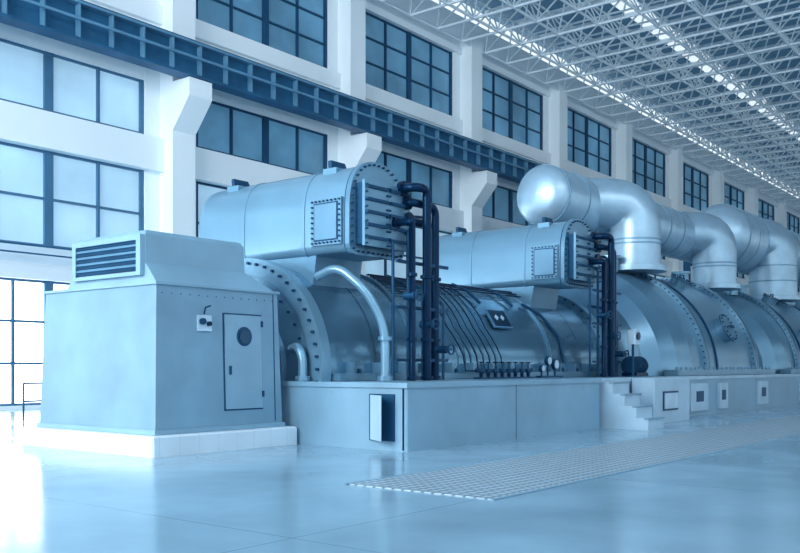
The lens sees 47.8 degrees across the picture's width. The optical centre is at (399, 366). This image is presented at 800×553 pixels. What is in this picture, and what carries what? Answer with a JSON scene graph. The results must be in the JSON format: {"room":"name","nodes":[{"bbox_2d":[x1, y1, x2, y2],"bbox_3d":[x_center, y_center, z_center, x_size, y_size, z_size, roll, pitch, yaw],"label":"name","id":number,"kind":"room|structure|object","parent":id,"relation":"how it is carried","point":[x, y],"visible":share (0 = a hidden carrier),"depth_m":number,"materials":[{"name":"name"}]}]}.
{"room":"power station hall","nodes":[
{"label":"power station hall","id":0,"kind":"room"},
{"bbox_2d":[0,403,799,552],"bbox_3d":[27.765,1.700,48.138,48.900,0.200,190.000,0,0,38],"label":"floor","id":1,"kind":"structure","parent":0,"point":[295,498],"depth_m":10.57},
{"bbox_2d":[22,382,41,418],"bbox_3d":[-9.456,1.035,30.028,0.060,1.130,6.560,0,0,38],"label":"guard railing","id":2,"kind":"object","parent":1,"relation":"on","point":[23,383],"visible":0.23,"depth_m":27.48,"materials":[{"name":"metal"}]},
{"bbox_2d":[23,426,296,457],"bbox_3d":[-4.934,1.415,18.593,4.350,0.370,3.600,0,0,38],"label":"plinth","id":3,"kind":"object","parent":1,"relation":"on","point":[139,445],"visible":0.74,"depth_m":17.05,"materials":[{"name":"white concrete"}]},
{"bbox_2d":[37,230,284,434],"bbox_3d":[-4.912,-0.646,18.601,3.954,3.748,3.240,0,0,38],"label":"housing","id":4,"kind":"object","parent":1,"relation":"on","point":[151,332],"visible":1,"depth_m":17.28,"materials":[{"name":"paint"}]},
{"bbox_2d":[281,373,799,451],"bbox_3d":[15.145,0.950,44.116,10.040,1.300,61.930,0,0,38],"label":"platform","id":5,"kind":"object","parent":1,"relation":"on","point":[397,415],"visible":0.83,"depth_m":18.82,"materials":[{"name":"concrete"}]},
{"bbox_2d":[288,342,309,380],"bbox_3d":[-2.152,-0.111,19.041,0.294,0.821,0.633,0,0,-41],"label":"drain pipe","id":6,"kind":"object","parent":5,"relation":"on","point":[302,361],"visible":0.96,"depth_m":18.85,"materials":[{"name":"metal"}]},
{"bbox_2d":[314,265,392,380],"bbox_3d":[-1.015,-0.941,19.223,1.762,2.481,0.417,0,0,14],"label":"vent pipe","id":7,"kind":"object","parent":5,"relation":"on","point":[384,338],"visible":0.98,"depth_m":19.00,"materials":[{"name":"metal"}]},
{"bbox_2d":[390,181,454,380],"bbox_3d":[0.426,-1.910,20.431,1.221,4.420,2.069,0,0,38],"label":"pipes","id":8,"kind":"object","parent":5,"relation":"on","point":[429,324],"visible":0.98,"depth_m":20.00,"materials":[{"name":"metal"}]},
{"bbox_2d":[244,258,601,381],"bbox_3d":[0.779,0.050,25.893,5.400,5.189,14.540,0,0,38],"label":"generator","id":9,"kind":"object","parent":5,"relation":"on","point":[337,330],"visible":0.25,"depth_m":21.51,"materials":[{"name":"paint"}]},
{"bbox_2d":[199,160,410,288],"bbox_3d":[-2.362,-3.075,21.230,5.430,2.950,1.945,0,0,38],"label":"cylindrical tank","id":10,"kind":"object","parent":9,"relation":"on","point":[340,215],"depth_m":20.02,"materials":[{"name":"silver metal"}]},
{"bbox_2d":[366,274,565,371],"bbox_3d":[2.201,-1.124,24.704,2.094,2.489,7.350,0,0,38],"label":"impulse lines","id":11,"kind":"object","parent":9,"relation":"on","point":[380,278],"visible":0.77,"depth_m":24.16,"materials":[{"name":"paint"}]},
{"bbox_2d":[484,309,512,328],"bbox_3d":[2.731,-1.323,24.955,0.377,0.536,0.920,0,0,38],"label":"plate","id":12,"kind":"object","parent":9,"relation":"attached to","point":[498,318],"visible":1,"depth_m":24.87,"materials":[{"name":"paint"}]},
{"bbox_2d":[439,217,600,309],"bbox_3d":[3.559,-3.075,28.755,5.430,2.950,1.996,0,0,38],"label":"cylindrical tank","id":13,"kind":"object","parent":9,"relation":"on","point":[532,262],"depth_m":27.65,"materials":[{"name":"silver metal"}]},
{"bbox_2d":[473,362,536,378],"bbox_3d":[2.764,0.085,23.402,0.200,0.430,2.800,0,0,38],"label":"valve manifold","id":14,"kind":"object","parent":5,"relation":"on","point":[481,371],"visible":0.99,"depth_m":23.21,"materials":[{"name":"paint"}]},
{"bbox_2d":[537,356,562,377],"bbox_3d":[4.141,-0.001,24.991,0.200,0.598,1.200,0,0,38],"label":"pressure gauge","id":15,"kind":"object","parent":5,"relation":"on","point":[554,363],"visible":1,"depth_m":24.89,"materials":[{"name":"metal"}]},
{"bbox_2d":[588,231,628,376],"bbox_3d":[6.269,-1.910,27.858,1.221,4.420,2.069,0,0,38],"label":"pipes","id":16,"kind":"object","parent":5,"relation":"on","point":[610,353],"visible":0.99,"depth_m":27.41,"materials":[{"name":"metal"}]},
{"bbox_2d":[628,329,640,376],"bbox_3d":[7.230,-0.426,27.905,0.350,1.448,0.400,0,0,38],"label":"stand","id":17,"kind":"object","parent":5,"relation":"on","point":[634,336],"visible":1,"depth_m":27.78,"materials":[{"name":"metal"}]},
{"bbox_2d":[621,356,648,375],"bbox_3d":[7.546,-0.021,28.833,0.600,0.638,1.050,0,0,38],"label":"motor","id":18,"kind":"object","parent":5,"relation":"on","point":[641,365],"visible":0.89,"depth_m":28.48,"materials":[{"name":"metal"}]},
{"bbox_2d":[558,255,774,375],"bbox_3d":[9.214,-1.837,36.523,8.450,4.326,12.200,0,0,38],"label":"casing","id":19,"kind":"structure","parent":5,"relation":"on","point":[686,328],"depth_m":32.08,"materials":[{"name":"paint"}]},
{"bbox_2d":[517,164,741,291],"bbox_3d":[10.402,-5.250,36.770,3.770,3.500,16.488,0,0,38],"label":"pipe","id":20,"kind":"object","parent":19,"relation":"on","point":[643,230],"visible":0.89,"depth_m":32.58,"materials":[{"name":"metal"}]},
{"bbox_2d":[715,282,799,373],"bbox_3d":[17.099,-1.837,46.543,8.450,4.326,11.100,0,0,38],"label":"casing","id":21,"kind":"structure","parent":5,"relation":"on","point":[773,325],"depth_m":41.68,"materials":[{"name":"paint"}]},
{"bbox_2d":[701,204,799,301],"bbox_3d":[22.320,-5.835,52.352,4.270,4.670,20.438,0,0,38],"label":"pipe","id":22,"kind":"object","parent":21,"relation":"on","point":[768,252],"visible":0.79,"depth_m":46.82,"materials":[{"name":"metal"}]},
{"bbox_2d":[787,301,799,310],"bbox_3d":[24.953,-1.837,56.523,8.450,4.326,11.700,0,0,38],"label":"casing","id":23,"kind":"structure","parent":5,"relation":"on","point":[796,305],"depth_m":52.75,"materials":[{"name":"paint"}]},
{"bbox_2d":[344,414,799,500],"bbox_3d":[25.176,1.590,43.272,2.390,0.016,80.850,0,0,38],"label":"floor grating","id":24,"kind":"object","parent":1,"relation":"on","point":[510,477],"visible":1,"depth_m":14.68,"materials":[{"name":"metal"}]},
{"bbox_2d":[599,382,664,429],"bbox_3d":[5.980,0.998,23.608,1.560,1.204,1.040,0,0,38],"label":"steps","id":25,"kind":"structure","parent":1,"relation":"on","point":[619,408],"depth_m":23.34,"materials":[{"name":"concrete"}]},
{"bbox_2d":[632,377,688,422],"bbox_3d":[7.690,0.960,26.461,0.740,1.280,2.700,0,0,38],"label":"platform","id":26,"kind":"object","parent":1,"relation":"on","point":[669,396],"visible":0.88,"depth_m":25.83,"materials":[{"name":"concrete"}]},
{"bbox_2d":[0,0,799,409],"bbox_3d":[15.282,-10.200,69.872,2.400,23.600,173.100,0,0,38],"label":"wall","id":27,"kind":"structure","parent":0,"point":[175,108],"depth_m":46.94,"materials":[{"name":"paint"}]},
{"bbox_2d":[0,277,69,405],"bbox_3d":[-13.553,-0.925,34.741,0.170,4.750,8.660,0,0,38],"label":"window","id":28,"kind":"structure","parent":27,"relation":"in","point":[22,301],"depth_m":33.91,"materials":[{"name":"white glass"}]},
{"bbox_2d":[0,241,71,258],"bbox_3d":[15.408,-4.300,69.709,0.070,0.361,170.300,0,0,38],"label":"conduit","id":29,"kind":"object","parent":27,"relation":"attached to","point":[0,241],"visible":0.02,"depth_m":33.09,"materials":[{"name":"metal"}]},
{"bbox_2d":[0,141,143,248],"bbox_3d":[-13.553,-6.450,34.741,0.170,3.700,8.660,0,0,38],"label":"window","id":30,"kind":"structure","parent":27,"relation":"in","point":[48,198],"depth_m":35.27,"materials":[{"name":"blue glass"}]},
{"bbox_2d":[0,38,143,133],"bbox_3d":[-13.553,-10.950,34.741,0.170,2.300,8.660,0,0,38],"label":"window","id":31,"kind":"structure","parent":27,"relation":"in","point":[29,76],"depth_m":35.47,"materials":[{"name":"blue glass"}]},
{"bbox_2d":[196,181,226,236],"bbox_3d":[-6.528,-6.450,43.668,0.170,3.700,8.660,0,0,38],"label":"window","id":32,"kind":"structure","parent":27,"relation":"in","point":[204,191],"depth_m":40.67,"materials":[{"name":"glass"}]},
{"bbox_2d":[196,101,326,174],"bbox_3d":[-6.528,-10.950,43.668,0.170,2.300,8.660,0,0,38],"label":"window","id":33,"kind":"structure","parent":27,"relation":"in","point":[225,129],"depth_m":43.52,"materials":[{"name":"glass"}]},
{"bbox_2d":[196,0,326,67],"bbox_3d":[-6.528,-17.450,43.668,0.170,4.100,8.660,0,0,38],"label":"window","id":34,"kind":"structure","parent":27,"relation":"in","point":[298,28],"depth_m":44.43,"materials":[{"name":"glass"}]},
{"bbox_2d":[0,0,542,183],"bbox_3d":[16.067,-12.900,69.172,0.900,1.640,170.330,0,0,38],"label":"girder","id":35,"kind":"object","parent":27,"relation":"attached to","point":[79,23],"visible":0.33,"depth_m":39.63,"materials":[{"name":"metal"}]},
{"bbox_2d":[366,12,451,115],"bbox_3d":[0.497,-17.450,52.596,0.170,4.100,8.660,0,0,38],"label":"window","id":36,"kind":"structure","parent":27,"relation":"in","point":[399,62],"depth_m":52.45,"materials":[{"name":"glass"}]},
{"bbox_2d":[366,227,451,279],"bbox_3d":[0.497,-6.450,52.596,0.170,3.700,8.660,0,0,38],"label":"window","id":37,"kind":"structure","parent":27,"relation":"in","point":[377,267],"depth_m":51.99,"materials":[{"name":"glass"}]},
{"bbox_2d":[375,151,451,207],"bbox_3d":[0.497,-10.950,52.596,0.170,2.300,8.660,0,0,38],"label":"window","id":38,"kind":"structure","parent":27,"relation":"in","point":[438,181],"depth_m":53.74,"materials":[{"name":"glass"}]},
{"bbox_2d":[482,185,534,225],"bbox_3d":[7.522,-10.950,61.523,0.170,2.300,8.660,0,0,38],"label":"window","id":39,"kind":"structure","parent":27,"relation":"in","point":[502,205],"depth_m":61.02,"materials":[{"name":"glass"}]},
{"bbox_2d":[482,67,542,150],"bbox_3d":[7.522,-17.450,61.523,0.170,4.100,8.660,0,0,38],"label":"window","id":40,"kind":"structure","parent":27,"relation":"in","point":[511,110],"depth_m":61.49,"materials":[{"name":"glass"}]},
{"bbox_2d":[567,108,610,176],"bbox_3d":[14.547,-17.450,70.450,0.170,4.100,8.660,0,0,38],"label":"window","id":41,"kind":"structure","parent":27,"relation":"in","point":[588,140],"depth_m":70.84,"materials":[{"name":"glass"}]},
{"bbox_2d":[632,139,664,196],"bbox_3d":[21.572,-17.450,79.378,0.170,4.100,8.660,0,0,38],"label":"window","id":42,"kind":"structure","parent":27,"relation":"in","point":[648,164],"depth_m":80.06,"materials":[{"name":"glass"}]},
{"bbox_2d":[650,274,664,277],"bbox_3d":[21.572,-6.450,79.378,0.170,3.700,8.660,0,0,38],"label":"window","id":43,"kind":"structure","parent":27,"relation":"in","point":[652,275],"depth_m":81.44,"materials":[{"name":"glass"}]},
{"bbox_2d":[683,261,690,281],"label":"window","id":44,"kind":"structure","parent":27,"relation":"in","point":[686,265],"depth_m":60.98,"materials":[{"name":"glass"}]},
{"bbox_2d":[683,163,708,210],"bbox_3d":[28.597,-17.450,88.305,0.170,4.100,8.660,0,0,38],"label":"window","id":45,"kind":"structure","parent":27,"relation":"in","point":[695,182],"depth_m":89.14,"materials":[{"name":"glass"}]},
{"bbox_2d":[724,183,743,209],"bbox_3d":[35.623,-17.450,97.232,0.170,4.100,8.660,0,0,38],"label":"window","id":46,"kind":"structure","parent":27,"relation":"in","point":[733,196],"depth_m":98.14,"materials":[{"name":"glass"}]},
{"bbox_2d":[737,273,743,278],"bbox_3d":[35.623,-10.950,97.232,0.170,2.300,8.660,0,0,38],"label":"window","id":47,"kind":"structure","parent":27,"relation":"in","point":[739,275],"depth_m":100.00,"materials":[{"name":"glass"}]},
{"bbox_2d":[758,199,773,220],"bbox_3d":[42.648,-17.450,106.160,0.170,4.100,8.660,0,0,38],"label":"window","id":48,"kind":"structure","parent":27,"relation":"in","point":[765,210],"depth_m":107.26,"materials":[{"name":"glass"}]},
{"bbox_2d":[787,213,798,233],"bbox_3d":[49.673,-17.450,115.087,0.170,4.100,8.660,0,0,38],"label":"window","id":49,"kind":"structure","parent":27,"relation":"in","point":[792,221],"depth_m":116.37,"materials":[{"name":"glass"}]},
{"bbox_2d":[463,0,799,189],"bbox_3d":[33.514,-23.150,55.525,48.800,0.400,170.400,0,0,38],"label":"ceiling","id":50,"kind":"structure","parent":0,"point":[706,69],"depth_m":65.90,"materials":[{"name":"paint"}]},
{"bbox_2d":[377,0,799,211],"bbox_3d":[37.985,-20.968,71.381,33.954,2.197,135.308,0,0,38],"label":"frame","id":51,"kind":"object","parent":50,"relation":"attached to","point":[723,29],"visible":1,"depth_m":61.65,"materials":[{"name":"paint"}]}
]}

